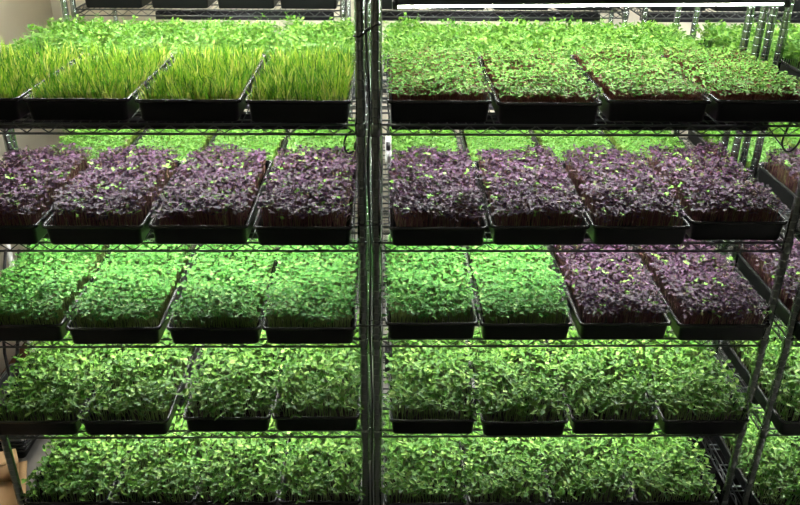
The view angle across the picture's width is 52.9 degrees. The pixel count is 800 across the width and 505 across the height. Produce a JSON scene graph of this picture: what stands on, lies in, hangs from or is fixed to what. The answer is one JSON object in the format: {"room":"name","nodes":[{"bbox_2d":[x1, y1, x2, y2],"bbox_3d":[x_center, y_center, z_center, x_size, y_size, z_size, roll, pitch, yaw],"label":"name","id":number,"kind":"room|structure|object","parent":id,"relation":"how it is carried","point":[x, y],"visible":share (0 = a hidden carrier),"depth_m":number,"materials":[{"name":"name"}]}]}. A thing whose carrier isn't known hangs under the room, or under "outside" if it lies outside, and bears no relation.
{"room":"indoor vertical farm","nodes":[
{"label":"indoor vertical farm","id":0,"kind":"room"},
{"bbox_2d":[2,249,10,381],"bbox_3d":[-1.567,0.345,3.195,0.171,0.791,0.043,3,27,5],"label":"post","id":1,"kind":"object","parent":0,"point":[5,253],"visible":0.21,"depth_m":3.20,"materials":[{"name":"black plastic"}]},
{"bbox_2d":[0,0,71,373],"bbox_3d":[-1.888,-0.006,1.656,0.100,2.950,6.000,0,27,-1],"label":"wall","id":2,"kind":"structure","parent":0,"point":[15,15],"depth_m":4.00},
{"bbox_2d":[18,249,780,504],"bbox_3d":[0.719,1.359,2.383,5.340,0.100,6.200,0,27,-1],"label":"floor","id":3,"kind":"structure","parent":0,"point":[36,452],"depth_m":3.32,"materials":[{"name":"concrete"}]},
{"bbox_2d":[0,448,26,504],"bbox_3d":[-1.541,0.948,2.945,0.332,0.097,0.530,-9,28,-19],"label":"cardboard box","id":4,"kind":"object","parent":3,"relation":"on","point":[7,494],"visible":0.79,"depth_m":3.11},
{"bbox_2d":[0,435,36,457],"bbox_3d":[-1.645,0.699,3.483,0.279,0.059,0.546,0,27,-1],"label":"tray","id":5,"kind":"object","parent":3,"relation":"on","point":[23,453],"visible":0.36,"depth_m":3.26,"materials":[{"name":"black plastic"}]},
{"bbox_2d":[0,436,32,449],"bbox_3d":[-1.645,0.684,3.475,0.279,0.059,0.546,0,27,-1],"label":"tray","id":6,"kind":"object","parent":5,"relation":"on","point":[28,441],"visible":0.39,"depth_m":3.23,"materials":[{"name":"black plastic"}]},
{"bbox_2d":[0,435,30,446],"bbox_3d":[-1.645,0.670,3.468,0.279,0.059,0.546,0,27,-1],"label":"tray","id":7,"kind":"object","parent":6,"relation":"on","point":[26,440],"visible":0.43,"depth_m":3.22,"materials":[{"name":"black plastic"}]},
{"bbox_2d":[0,363,27,442],"bbox_3d":[-1.645,0.655,3.461,0.279,0.059,0.546,0,27,-1],"label":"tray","id":8,"kind":"object","parent":7,"relation":"on","point":[4,376],"visible":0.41,"depth_m":3.59,"materials":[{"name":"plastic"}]},
{"bbox_2d":[17,435,36,457],"bbox_3d":[-1.645,0.702,3.484,0.262,0.054,0.531,0,27,-1],"label":"tray","id":9,"kind":"object","parent":5,"relation":"on","point":[23,453],"depth_m":3.26,"materials":[{"name":"black plastic"}]},
{"bbox_2d":[0,0,370,504],"bbox_3d":[-0.707,-0.041,2.587,1.219,2.200,0.493,0,27,-1],"label":"wire shelving rack","id":10,"kind":"object","parent":3,"relation":"on","point":[361,82],"visible":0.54,"depth_m":2.36,"materials":[{"name":"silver metal"}]},
{"bbox_2d":[0,40,84,119],"bbox_3d":[-1.165,-0.534,2.384,0.314,0.132,0.587,0,27,-1],"label":"tray","id":11,"kind":"object","parent":10,"relation":"on","point":[15,65],"visible":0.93,"depth_m":2.36,"materials":[{"name":"plant"}]},
{"bbox_2d":[0,142,95,243],"bbox_3d":[-1.175,-0.205,2.509,0.306,0.142,0.570,0,27,-1],"label":"tray","id":12,"kind":"object","parent":10,"relation":"on","point":[26,184],"visible":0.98,"depth_m":2.45,"materials":[{"name":"plant"}]},
{"bbox_2d":[0,238,111,340],"bbox_3d":[-1.169,0.095,2.666,0.307,0.130,0.579,0,27,-1],"label":"tray","id":13,"kind":"object","parent":10,"relation":"on","point":[34,298],"visible":0.91,"depth_m":2.54,"materials":[{"name":"plant"}]},
{"bbox_2d":[0,331,119,434],"bbox_3d":[-1.182,0.410,2.804,0.366,0.153,0.596,0,27,-1],"label":"tray","id":14,"kind":"object","parent":10,"relation":"on","point":[41,400],"visible":0.7,"depth_m":2.67,"materials":[{"name":"plant"}]},
{"bbox_2d":[20,424,136,504],"bbox_3d":[-1.148,0.723,2.976,0.366,0.153,0.596,0,27,-1],"label":"tray","id":15,"kind":"object","parent":10,"relation":"on","point":[75,471],"visible":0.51,"depth_m":2.83,"materials":[{"name":"green plant"}]},
{"bbox_2d":[22,40,174,120],"bbox_3d":[-0.875,-0.530,2.385,0.349,0.128,0.591,0,27,-1],"label":"tray","id":16,"kind":"object","parent":10,"relation":"on","point":[97,86],"visible":0.99,"depth_m":2.22,"materials":[{"name":"plant"}]},
{"bbox_2d":[42,139,183,244],"bbox_3d":[-0.876,-0.199,2.508,0.323,0.138,0.576,0,27,-1],"label":"tray","id":17,"kind":"object","parent":10,"relation":"on","point":[110,203],"visible":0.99,"depth_m":2.36,"materials":[{"name":"plant"}]},
{"bbox_2d":[63,238,195,343],"bbox_3d":[-0.865,0.102,2.655,0.312,0.132,0.577,0,27,-1],"label":"tray","id":18,"kind":"object","parent":10,"relation":"on","point":[129,301],"visible":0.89,"depth_m":2.52,"materials":[{"name":"plant"}]},
{"bbox_2d":[76,328,199,434],"bbox_3d":[-0.886,0.406,2.813,0.364,0.156,0.600,0,27,-1],"label":"tray","id":19,"kind":"object","parent":10,"relation":"on","point":[137,392],"visible":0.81,"depth_m":2.67,"materials":[{"name":"plant"}]},
{"bbox_2d":[103,406,212,504],"bbox_3d":[-0.849,0.721,2.983,0.364,0.156,0.600,0,27,-1],"label":"tray","id":20,"kind":"object","parent":10,"relation":"on","point":[156,471],"visible":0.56,"depth_m":2.85,"materials":[{"name":"green plant"}]},
{"bbox_2d":[0,113,347,129],"bbox_3d":[-0.703,-0.389,2.375,1.097,0.038,0.044,0,27,-1],"label":"strip light","id":21,"kind":"object","parent":10,"relation":"attached to","point":[138,115],"visible":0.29,"depth_m":2.36,"materials":[{"name":"black"}]},
{"bbox_2d":[129,40,265,121],"bbox_3d":[-0.575,-0.532,2.388,0.328,0.134,0.575,0,27,-1],"label":"tray","id":22,"kind":"object","parent":10,"relation":"on","point":[209,86],"visible":0.99,"depth_m":2.23,"materials":[{"name":"plant"}]},
{"bbox_2d":[148,142,272,243],"bbox_3d":[-0.577,-0.201,2.517,0.300,0.138,0.567,0,27,-1],"label":"tray","id":23,"kind":"object","parent":10,"relation":"on","point":[212,200],"visible":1,"depth_m":2.38,"materials":[{"name":"plant"}]},
{"bbox_2d":[164,238,279,343],"bbox_3d":[-0.567,0.101,2.656,0.309,0.136,0.581,0,27,-1],"label":"tray","id":24,"kind":"object","parent":10,"relation":"on","point":[223,296],"visible":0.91,"depth_m":2.51,"materials":[{"name":"plant"}]},
{"bbox_2d":[175,329,287,430],"bbox_3d":[-0.559,0.403,2.829,0.352,0.153,0.619,0,27,-1],"label":"tray","id":25,"kind":"object","parent":10,"relation":"on","point":[230,391],"visible":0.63,"depth_m":2.68,"materials":[{"name":"plant"}]},
{"bbox_2d":[186,353,282,430],"bbox_3d":[-0.566,0.442,2.856,0.271,0.059,0.535,0,27,-1],"label":"tray","id":26,"kind":"object","parent":25,"relation":"on","point":[259,420],"depth_m":2.64,"materials":[{"name":"plant"}]},
{"bbox_2d":[187,406,292,504],"bbox_3d":[-0.562,0.725,2.984,0.352,0.153,0.619,0,27,-1],"label":"tray","id":27,"kind":"object","parent":10,"relation":"on","point":[239,471],"visible":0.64,"depth_m":2.85,"materials":[{"name":"green plant"}]},
{"bbox_2d":[197,442,282,504],"bbox_3d":[-0.569,0.764,3.011,0.271,0.059,0.535,0,27,-1],"label":"microgreens","id":28,"kind":"object","parent":27,"relation":"on","point":[257,499],"depth_m":2.83,"materials":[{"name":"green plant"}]},
{"bbox_2d":[245,39,354,122],"bbox_3d":[-0.277,-0.529,2.389,0.314,0.132,0.587,0,27,-1],"label":"tray","id":29,"kind":"object","parent":10,"relation":"on","point":[297,87],"visible":1,"depth_m":2.22,"materials":[{"name":"plant"}]},
{"bbox_2d":[253,144,356,244],"bbox_3d":[-0.274,-0.203,2.523,0.299,0.141,0.578,0,27,-1],"label":"tray","id":30,"kind":"object","parent":10,"relation":"on","point":[306,200],"visible":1,"depth_m":2.37,"materials":[{"name":"plant"}]},
{"bbox_2d":[261,238,358,343],"bbox_3d":[-0.278,0.105,2.662,0.307,0.130,0.579,0,27,-1],"label":"tray","id":31,"kind":"object","parent":10,"relation":"on","point":[313,299],"visible":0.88,"depth_m":2.52,"materials":[{"name":"green plant"}]},
{"bbox_2d":[268,314,363,430],"bbox_3d":[-0.286,0.396,2.844,0.349,0.156,0.602,0,27,-1],"label":"tray","id":32,"kind":"object","parent":10,"relation":"on","point":[321,391],"visible":0.72,"depth_m":2.68,"materials":[{"name":"plant"}]},
{"bbox_2d":[272,397,369,504],"bbox_3d":[-0.287,0.718,2.998,0.349,0.156,0.602,0,27,-1],"label":"tray","id":33,"kind":"object","parent":10,"relation":"on","point":[320,471],"visible":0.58,"depth_m":2.85,"materials":[{"name":"green plant"}]},
{"bbox_2d":[281,440,360,504],"bbox_3d":[-0.280,0.764,3.016,0.271,0.059,0.535,0,27,-1],"label":"microgreens","id":34,"kind":"object","parent":33,"relation":"on","point":[343,498],"depth_m":2.82,"materials":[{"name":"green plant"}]},
{"bbox_2d":[365,0,372,504],"bbox_3d":[-0.092,0.119,2.479,0.014,1.920,0.021,0,27,-1],"label":"cord","id":35,"kind":"object","parent":10,"relation":"hanging from","point":[366,42],"visible":0.96,"depth_m":2.39,"materials":[{"name":"black plastic"}]},
{"bbox_2d":[10,0,372,387],"bbox_3d":[-0.732,-0.335,3.175,1.249,2.200,0.698,0,27,-1],"label":"wire shelving rack","id":36,"kind":"object","parent":3,"relation":"on","point":[64,7],"visible":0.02,"depth_m":3.24,"materials":[{"name":"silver metal"}]},
{"bbox_2d":[0,13,129,52],"bbox_3d":[-1.233,-0.775,3.004,0.367,0.177,0.624,0,27,-1],"label":"tray","id":37,"kind":"object","parent":36,"relation":"on","point":[59,33],"visible":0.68,"depth_m":2.98,"materials":[{"name":"plant"}]},
{"bbox_2d":[47,129,148,159],"bbox_3d":[-1.190,-0.447,3.164,0.286,0.160,0.557,0,27,-1],"label":"tray","id":38,"kind":"object","parent":36,"relation":"on","point":[97,142],"visible":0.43,"depth_m":3.13,"materials":[{"name":"plant"}]},
{"bbox_2d":[85,15,204,59],"bbox_3d":[-0.926,-0.779,3.010,0.334,0.184,0.610,0,27,-1],"label":"tray","id":39,"kind":"object","parent":36,"relation":"on","point":[147,33],"visible":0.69,"depth_m":2.98,"materials":[{"name":"green plant"}]},
{"bbox_2d":[132,129,219,159],"bbox_3d":[-0.888,-0.422,3.187,0.289,0.100,0.553,0,27,-1],"label":"tray","id":40,"kind":"object","parent":36,"relation":"on","point":[186,142],"visible":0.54,"depth_m":3.14,"materials":[{"name":"plant"}]},
{"bbox_2d":[176,10,283,63],"bbox_3d":[-0.614,-0.771,3.003,0.346,0.180,0.603,0,27,-1],"label":"tray","id":41,"kind":"object","parent":36,"relation":"on","point":[254,33],"visible":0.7,"depth_m":2.98,"materials":[{"name":"green plant"}]},
{"bbox_2d":[209,129,289,176],"bbox_3d":[-0.598,-0.422,3.192,0.286,0.100,0.557,0,27,-1],"label":"tray","id":42,"kind":"object","parent":36,"relation":"on","point":[271,143],"visible":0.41,"depth_m":3.16,"materials":[{"name":"green plant"}]},
{"bbox_2d":[264,12,354,55],"bbox_3d":[-0.305,-0.773,3.017,0.367,0.177,0.624,0,27,-1],"label":"tray","id":43,"kind":"object","parent":36,"relation":"on","point":[308,35],"visible":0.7,"depth_m":2.97,"materials":[{"name":"green plant"}]},
{"bbox_2d":[285,118,356,160],"bbox_3d":[-0.306,-0.420,3.193,0.289,0.100,0.553,0,27,-1],"label":"tray","id":44,"kind":"object","parent":36,"relation":"on","point":[325,141],"visible":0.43,"depth_m":3.16,"materials":[{"name":"green plant"}]},
{"bbox_2d":[69,0,354,257],"bbox_3d":[-0.893,-0.841,4.185,1.276,2.200,0.603,0,27,-1],"label":"wire shelving rack","id":45,"kind":"object","parent":3,"relation":"on","point":[345,5],"visible":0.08,"depth_m":3.73,"materials":[{"name":"silver metal"}]},
{"bbox_2d":[85,0,151,7],"bbox_3d":[-1.328,-1.275,3.947,0.279,0.059,0.546,0,27,-1],"label":"tray","id":46,"kind":"object","parent":45,"relation":"on","point":[89,3],"visible":1,"depth_m":3.72,"materials":[{"name":"black plastic"}]},
{"bbox_2d":[151,0,216,7],"bbox_3d":[-1.023,-1.275,3.952,0.279,0.059,0.546,0,27,-1],"label":"tray","id":47,"kind":"object","parent":45,"relation":"on","point":[155,3],"visible":1,"depth_m":3.72,"materials":[{"name":"black plastic"}]},
{"bbox_2d":[155,10,333,19],"bbox_3d":[-0.764,-1.171,3.974,0.874,0.038,0.044,0,27,-1],"label":"strip light","id":48,"kind":"object","parent":45,"relation":"attached to","point":[244,13],"visible":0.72,"depth_m":3.96,"materials":[{"name":"black"}]},
{"bbox_2d":[218,0,278,8],"bbox_3d":[-0.718,-1.275,3.957,0.279,0.059,0.546,0,27,-1],"label":"tray","id":49,"kind":"object","parent":45,"relation":"on","point":[223,4],"visible":1,"depth_m":3.73,"materials":[{"name":"black plastic"}]},
{"bbox_2d":[280,0,338,8],"bbox_3d":[-0.428,-1.275,3.962,0.279,0.059,0.546,0,27,-1],"label":"tray","id":50,"kind":"object","parent":45,"relation":"on","point":[285,4],"visible":1,"depth_m":3.73,"materials":[{"name":"black plastic"}]},
{"bbox_2d":[382,6,628,257],"bbox_3d":[0.428,-0.841,4.208,1.274,2.200,0.603,0,27,-1],"label":"wire shelving rack","id":51,"kind":"object","parent":3,"relation":"on","point":[625,13],"visible":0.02,"depth_m":3.76,"materials":[{"name":"silver metal"}]},
{"bbox_2d":[429,7,483,9],"bbox_3d":[0.262,-1.275,3.974,0.279,0.059,0.546,0,27,-1],"label":"tray","id":52,"kind":"object","parent":51,"relation":"on","point":[431,8],"visible":0.22,"depth_m":3.75,"materials":[{"name":"black plastic"}]},
{"bbox_2d":[382,12,599,21],"bbox_3d":[0.431,-1.171,3.994,1.122,0.038,0.044,0,27,-1],"label":"strip light","id":53,"kind":"object","parent":51,"relation":"attached to","point":[441,14],"visible":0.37,"depth_m":3.98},
{"bbox_2d":[492,7,547,9],"bbox_3d":[0.562,-1.275,3.980,0.279,0.059,0.546,0,27,-1],"label":"tray","id":54,"kind":"object","parent":51,"relation":"on","point":[494,8],"visible":0.17,"depth_m":3.75,"materials":[{"name":"black plastic"}]},
{"bbox_2d":[555,6,612,10],"bbox_3d":[0.862,-1.275,3.985,0.279,0.059,0.546,0,27,-1],"label":"tray","id":55,"kind":"object","parent":51,"relation":"on","point":[584,8],"visible":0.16,"depth_m":3.76,"materials":[{"name":"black plastic"}]},
{"bbox_2d":[381,0,755,425],"bbox_3d":[0.522,-0.335,3.197,1.245,2.200,0.698,0,27,-1],"label":"wire shelving rack","id":56,"kind":"object","parent":3,"relation":"on","point":[750,11],"visible":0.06,"depth_m":2.88,"materials":[{"name":"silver metal"}]},
{"bbox_2d":[386,123,459,168],"bbox_3d":[0.089,-0.420,3.200,0.286,0.100,0.557,0,27,-1],"label":"tray","id":57,"kind":"object","parent":56,"relation":"on","point":[446,142],"visible":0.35,"depth_m":3.16,"materials":[{"name":"green plant"}]},
{"bbox_2d":[381,11,467,78],"bbox_3d":[0.083,-0.775,3.021,0.334,0.184,0.610,0,27,-1],"label":"tray","id":58,"kind":"object","parent":56,"relation":"on","point":[434,35],"visible":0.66,"depth_m":2.99,"materials":[{"name":"green plant"}]},
{"bbox_2d":[459,130,535,170],"bbox_3d":[0.393,-0.422,3.209,0.289,0.100,0.553,0,27,-1],"label":"tray","id":59,"kind":"object","parent":56,"relation":"on","point":[472,143],"visible":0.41,"depth_m":3.16,"materials":[{"name":"green plant"}]},
{"bbox_2d":[457,16,553,65],"bbox_3d":[0.371,-0.780,3.040,0.346,0.180,0.603,0,27,-1],"label":"tray","id":60,"kind":"object","parent":56,"relation":"on","point":[518,36],"visible":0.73,"depth_m":3.00,"materials":[{"name":"green plant"}]},
{"bbox_2d":[529,130,617,163],"bbox_3d":[0.690,-0.422,3.214,0.286,0.100,0.557,0,27,-1],"label":"tray","id":61,"kind":"object","parent":56,"relation":"on","point":[560,144],"visible":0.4,"depth_m":3.18,"materials":[{"name":"green plant"}]},
{"bbox_2d":[529,131,606,148],"bbox_3d":[0.690,-0.403,3.222,0.271,0.059,0.535,0,27,-1],"label":"microgreens","id":62,"kind":"object","parent":61,"relation":"on","point":[537,140],"depth_m":3.27,"materials":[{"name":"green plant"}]},
{"bbox_2d":[528,17,640,61],"bbox_3d":[0.671,-0.775,3.038,0.367,0.177,0.624,0,27,-1],"label":"tray","id":63,"kind":"object","parent":56,"relation":"on","point":[579,35],"visible":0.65,"depth_m":3.02,"materials":[{"name":"green plant"}]},
{"bbox_2d":[598,130,692,158],"bbox_3d":[0.984,-0.420,3.216,0.289,0.100,0.553,0,27,-1],"label":"tray","id":64,"kind":"object","parent":56,"relation":"on","point":[633,143],"visible":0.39,"depth_m":3.19,"materials":[{"name":"green plant"}]},
{"bbox_2d":[600,18,720,54],"bbox_3d":[0.964,-0.778,3.043,0.334,0.184,0.610,0,27,-1],"label":"tray","id":65,"kind":"object","parent":56,"relation":"on","point":[642,33],"visible":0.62,"depth_m":3.02,"materials":[{"name":"green plant"}]},
{"bbox_2d":[370,0,799,504],"bbox_3d":[0.532,-0.041,2.609,1.245,2.200,0.493,0,27,-1],"label":"wire shelving rack","id":66,"kind":"object","parent":3,"relation":"on","point":[376,125],"visible":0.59,"depth_m":2.39,"materials":[{"name":"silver metal"}]},
{"bbox_2d":[385,98,390,162],"bbox_3d":[-0.037,-0.380,2.505,0.020,0.205,0.034,0,27,-1],"label":"timer","id":67,"kind":"object","parent":66,"relation":"hanging from","point":[387,138],"visible":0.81,"depth_m":2.51,"materials":[{"name":"white plastic"}]},
{"bbox_2d":[380,394,471,504],"bbox_3d":[0.084,0.723,2.999,0.366,0.153,0.596,0,27,-1],"label":"tray","id":68,"kind":"object","parent":66,"relation":"on","point":[422,470],"visible":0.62,"depth_m":2.86,"materials":[{"name":"green plant"}]},
{"bbox_2d":[387,422,463,501],"bbox_3d":[0.083,0.768,3.013,0.271,0.059,0.535,0,27,-1],"label":"microgreens","id":69,"kind":"object","parent":68,"relation":"on","point":[400,497],"depth_m":2.85,"materials":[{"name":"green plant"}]},
{"bbox_2d":[381,234,480,338],"bbox_3d":[0.088,0.092,2.692,0.312,0.132,0.577,0,27,-1],"label":"tray","id":70,"kind":"object","parent":66,"relation":"on","point":[429,295],"visible":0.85,"depth_m":2.54,"materials":[{"name":"green plant"}]},
{"bbox_2d":[381,328,482,433],"bbox_3d":[0.105,0.404,2.839,0.366,0.153,0.596,0,27,-1],"label":"tray","id":71,"kind":"object","parent":66,"relation":"on","point":[430,391],"visible":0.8,"depth_m":2.69,"materials":[{"name":"green plant"}]},
{"bbox_2d":[387,145,487,245],"bbox_3d":[0.108,-0.199,2.519,0.306,0.142,0.570,0,27,-1],"label":"tray","id":72,"kind":"object","parent":66,"relation":"on","point":[435,200],"visible":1,"depth_m":2.37,"materials":[{"name":"purple plant"}]},
{"bbox_2d":[385,45,492,121],"bbox_3d":[0.103,-0.519,2.403,0.309,0.108,0.563,0,27,-1],"label":"tray","id":73,"kind":"object","parent":66,"relation":"on","point":[431,85],"visible":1,"depth_m":2.23,"materials":[{"name":"plant"}]},
{"bbox_2d":[457,407,551,504],"bbox_3d":[0.369,0.724,2.998,0.364,0.156,0.600,0,27,-1],"label":"tray","id":74,"kind":"object","parent":66,"relation":"on","point":[504,470],"visible":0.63,"depth_m":2.86,"materials":[{"name":"green plant"}]},
{"bbox_2d":[464,321,570,435],"bbox_3d":[0.395,0.410,2.828,0.364,0.156,0.600,0,27,-1],"label":"tray","id":75,"kind":"object","parent":66,"relation":"on","point":[520,394],"visible":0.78,"depth_m":2.69,"materials":[{"name":"green plant"}]},
{"bbox_2d":[466,239,572,339],"bbox_3d":[0.385,0.092,2.692,0.309,0.136,0.581,0,27,-1],"label":"tray","id":76,"kind":"object","parent":66,"relation":"on","point":[519,296],"visible":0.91,"depth_m":2.54,"materials":[{"name":"green plant"}]},
{"bbox_2d":[473,145,590,244],"bbox_3d":[0.398,-0.203,2.538,0.323,0.138,0.576,0,27,-1],"label":"tray","id":77,"kind":"object","parent":66,"relation":"on","point":[529,200],"visible":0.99,"depth_m":2.38,"materials":[{"name":"purple plant"}]},
{"bbox_2d":[477,45,603,124],"bbox_3d":[0.397,-0.513,2.392,0.303,0.112,0.566,0,27,-1],"label":"tray","id":78,"kind":"object","parent":66,"relation":"on","point":[542,87],"visible":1,"depth_m":2.22,"materials":[{"name":"plant"}]},
{"bbox_2d":[391,114,768,130],"bbox_3d":[0.536,-0.389,2.397,1.123,0.038,0.044,0,27,-1],"label":"wire shelf","id":79,"kind":"object","parent":66,"relation":"attached to","point":[494,116],"visible":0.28,"depth_m":2.39,"materials":[{"name":"black"}]},
{"bbox_2d":[534,412,635,504],"bbox_3d":[0.657,0.723,3.009,0.352,0.153,0.619,0,27,-1],"label":"tray","id":80,"kind":"object","parent":66,"relation":"on","point":[583,470],"visible":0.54,"depth_m":2.86,"materials":[{"name":"green plant"}]},
{"bbox_2d":[535,438,630,504],"bbox_3d":[0.663,0.768,3.024,0.271,0.059,0.535,0,27,-1],"label":"microgreens","id":81,"kind":"object","parent":80,"relation":"on","point":[586,498],"depth_m":2.84,"materials":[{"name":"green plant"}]},
{"bbox_2d":[392,0,790,9],"bbox_3d":[0.539,-0.729,2.220,1.123,0.103,0.037,-2,27,-4],"label":"strip light","id":82,"kind":"object","parent":66,"relation":"hanging from","point":[396,4],"visible":1,"depth_m":2.22,"materials":[{"name":"white"}]},
{"bbox_2d":[545,323,660,433],"bbox_3d":[0.688,0.406,2.844,0.352,0.153,0.619,0,27,-1],"label":"tray","id":83,"kind":"object","parent":66,"relation":"on","point":[607,393],"visible":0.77,"depth_m":2.70,"materials":[{"name":"green plant"}]},
{"bbox_2d":[548,239,670,338],"bbox_3d":[0.684,0.087,2.700,0.306,0.142,0.570,0,27,-1],"label":"tray","id":84,"kind":"object","parent":66,"relation":"on","point":[610,297],"visible":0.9,"depth_m":2.56,"materials":[{"name":"purple plant"}]},
{"bbox_2d":[559,142,690,244],"bbox_3d":[0.692,-0.202,2.542,0.300,0.138,0.567,0,27,-1],"label":"tray","id":85,"kind":"object","parent":66,"relation":"on","point":[627,203],"visible":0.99,"depth_m":2.39,"materials":[{"name":"purple plant"}]},
{"bbox_2d":[569,43,715,121],"bbox_3d":[0.703,-0.524,2.421,0.306,0.110,0.567,0,27,-1],"label":"tray","id":86,"kind":"object","parent":66,"relation":"on","point":[638,85],"visible":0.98,"depth_m":2.25,"materials":[{"name":"plant"}]},
{"bbox_2d":[611,422,720,504],"bbox_3d":[0.961,0.727,3.003,0.349,0.156,0.602,0,27,-1],"label":"tray","id":87,"kind":"object","parent":66,"relation":"on","point":[667,470],"visible":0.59,"depth_m":2.86,"materials":[{"name":"green plant"}]},
{"bbox_2d":[623,326,752,433],"bbox_3d":[0.999,0.412,2.836,0.349,0.156,0.602,0,27,-1],"label":"tray","id":88,"kind":"object","parent":66,"relation":"on","point":[696,397],"visible":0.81,"depth_m":2.70,"materials":[{"name":"green plant"}]},
{"bbox_2d":[632,239,771,339],"bbox_3d":[0.990,0.096,2.692,0.323,0.138,0.576,0,27,-1],"label":"tray","id":89,"kind":"object","parent":66,"relation":"on","point":[706,301],"visible":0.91,"depth_m":2.55,"materials":[{"name":"purple plant"}]},
{"bbox_2d":[640,138,787,239],"bbox_3d":[0.980,-0.214,2.567,0.299,0.141,0.578,0,27,-1],"label":"tray","id":90,"kind":"object","parent":66,"relation":"on","point":[720,201],"visible":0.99,"depth_m":2.42,"materials":[{"name":"purple plant"}]},
{"bbox_2d":[661,44,799,121],"bbox_3d":[1.001,-0.527,2.435,0.309,0.108,0.563,0,27,-1],"label":"tray","id":91,"kind":"object","parent":66,"relation":"on","point":[747,89],"visible":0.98,"depth_m":2.27,"materials":[{"name":"green plant"}]},
{"bbox_2d":[631,349,760,504],"bbox_3d":[1.696,0.768,3.464,1.650,0.006,1.270,0,27,-1],"label":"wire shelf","id":92,"kind":"object","parent":3,"relation":"on","point":[713,470],"visible":0.02,"depth_m":3.26,"materials":[{"name":"black"}]},
{"bbox_2d":[673,5,799,439],"bbox_3d":[1.809,-0.335,3.219,1.246,2.200,0.698,0,27,-1],"label":"wire shelving rack","id":93,"kind":"object","parent":92,"relation":"on","point":[771,22],"visible":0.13,"depth_m":2.82,"materials":[{"name":"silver metal"}]},
{"bbox_2d":[688,131,797,181],"bbox_3d":[1.375,-0.420,3.223,0.286,0.100,0.557,0,27,-1],"label":"tray","id":94,"kind":"object","parent":93,"relation":"on","point":[769,144],"visible":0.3,"depth_m":3.17,"materials":[{"name":"green plant"}]},
{"bbox_2d":[688,131,758,181],"bbox_3d":[1.375,-0.403,3.234,0.271,0.059,0.535,0,27,-1],"label":"microgreens","id":95,"kind":"object","parent":94,"relation":"on","point":[694,140],"depth_m":3.30,"materials":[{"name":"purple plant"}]},
{"bbox_2d":[693,18,798,65],"bbox_3d":[1.360,-0.770,3.038,0.346,0.180,0.603,0,27,-1],"label":"tray","id":96,"kind":"object","parent":93,"relation":"on","point":[721,35],"visible":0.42,"depth_m":3.10,"materials":[{"name":"green plant"}]},
{"bbox_2d":[766,122,799,152],"bbox_3d":[1.677,-0.422,3.232,0.289,0.100,0.553,0,27,-1],"label":"tray","id":97,"kind":"object","parent":93,"relation":"on","point":[791,141],"visible":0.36,"depth_m":3.30,"materials":[{"name":"green plant"}]},
{"bbox_2d":[691,0,799,504],"bbox_3d":[1.820,-0.041,2.631,1.246,2.200,0.493,0,27,-1],"label":"wire shelving rack","id":98,"kind":"object","parent":92,"relation":"on","point":[788,338],"visible":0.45,"depth_m":2.67,"materials":[{"name":"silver metal"}]},
{"bbox_2d":[713,398,799,504],"bbox_3d":[1.377,0.736,2.995,0.352,0.153,0.619,0,27,-1],"label":"tray","id":99,"kind":"object","parent":98,"relation":"on","point":[777,481],"visible":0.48,"depth_m":2.90,"materials":[{"name":"green plant"}]},
{"bbox_2d":[722,320,799,434],"bbox_3d":[1.374,0.417,2.835,0.366,0.153,0.596,0,27,-1],"label":"tray","id":100,"kind":"object","parent":98,"relation":"on","point":[786,414],"visible":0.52,"depth_m":2.79,"materials":[{"name":"green plant"}]},
{"bbox_2d":[737,236,799,341],"bbox_3d":[1.365,0.102,2.683,0.306,0.142,0.570,0,27,-1],"label":"tray","id":101,"kind":"object","parent":98,"relation":"on","point":[759,268],"visible":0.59,"depth_m":2.74,"materials":[{"name":"purple plant"}]},
{"bbox_2d":[758,145,799,217],"bbox_3d":[1.378,-0.195,2.541,0.300,0.138,0.567,0,27,-1],"label":"tray","id":102,"kind":"object","parent":98,"relation":"on","point":[782,177],"visible":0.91,"depth_m":2.67,"materials":[{"name":"purple plant"}]},
{"bbox_2d":[779,33,799,85],"bbox_3d":[1.381,-0.545,2.393,0.334,0.184,0.610,0,27,-1],"label":"tray","id":103,"kind":"object","parent":98,"relation":"on","point":[790,63],"visible":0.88,"depth_m":2.58,"materials":[{"name":"plant"}]},
{"bbox_2d":[779,59,799,85],"bbox_3d":[1.381,-0.491,2.424,0.271,0.059,0.535,0,27,-1],"label":"tray","id":104,"kind":"object","parent":103,"relation":"on","point":[792,66],"depth_m":2.58,"materials":[{"name":"plant"}]},
{"bbox_2d":[597,6,799,257],"bbox_3d":[1.748,-0.841,4.231,1.254,2.200,0.603,0,27,-1],"label":"wire shelving rack","id":105,"kind":"object","parent":3,"relation":"on","point":[644,13],"visible":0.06,"depth_m":3.77,"materials":[{"name":"silver metal"}]},
{"bbox_2d":[647,13,674,21],"bbox_3d":[1.273,-1.125,3.916,0.191,0.038,0.214,0,27,-1],"label":"wire shelf","id":106,"kind":"object","parent":105,"relation":"attached to","point":[652,14],"depth_m":4.00,"materials":[{"name":"black"}]},
{"bbox_2d":[648,6,705,10],"bbox_3d":[1.302,-1.275,3.993,0.279,0.059,0.546,0,27,-1],"label":"tray","id":107,"kind":"object","parent":105,"relation":"on","point":[652,8],"visible":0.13,"depth_m":3.77,"materials":[{"name":"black plastic"}]},
{"bbox_2d":[699,13,745,22],"bbox_3d":[1.569,-1.123,3.917,0.297,0.038,0.237,0,27,-1],"label":"wire shelf","id":108,"kind":"object","parent":105,"relation":"attached to","point":[710,16],"depth_m":4.00,"materials":[{"name":"black"}]},
{"bbox_2d":[706,5,769,10],"bbox_3d":[1.602,-1.275,3.998,0.279,0.059,0.546,0,27,-1],"label":"tray","id":109,"kind":"object","parent":105,"relation":"on","point":[739,7],"visible":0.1,"depth_m":3.77,"materials":[{"name":"black plastic"}]},
{"bbox_2d":[50,0,799,234],"bbox_3d":[0.684,-1.369,4.430,5.340,2.950,0.100,0,27,-1],"label":"wall","id":110,"kind":"structure","parent":0,"point":[55,4],"depth_m":4.41,"materials":[{"name":"paint"}]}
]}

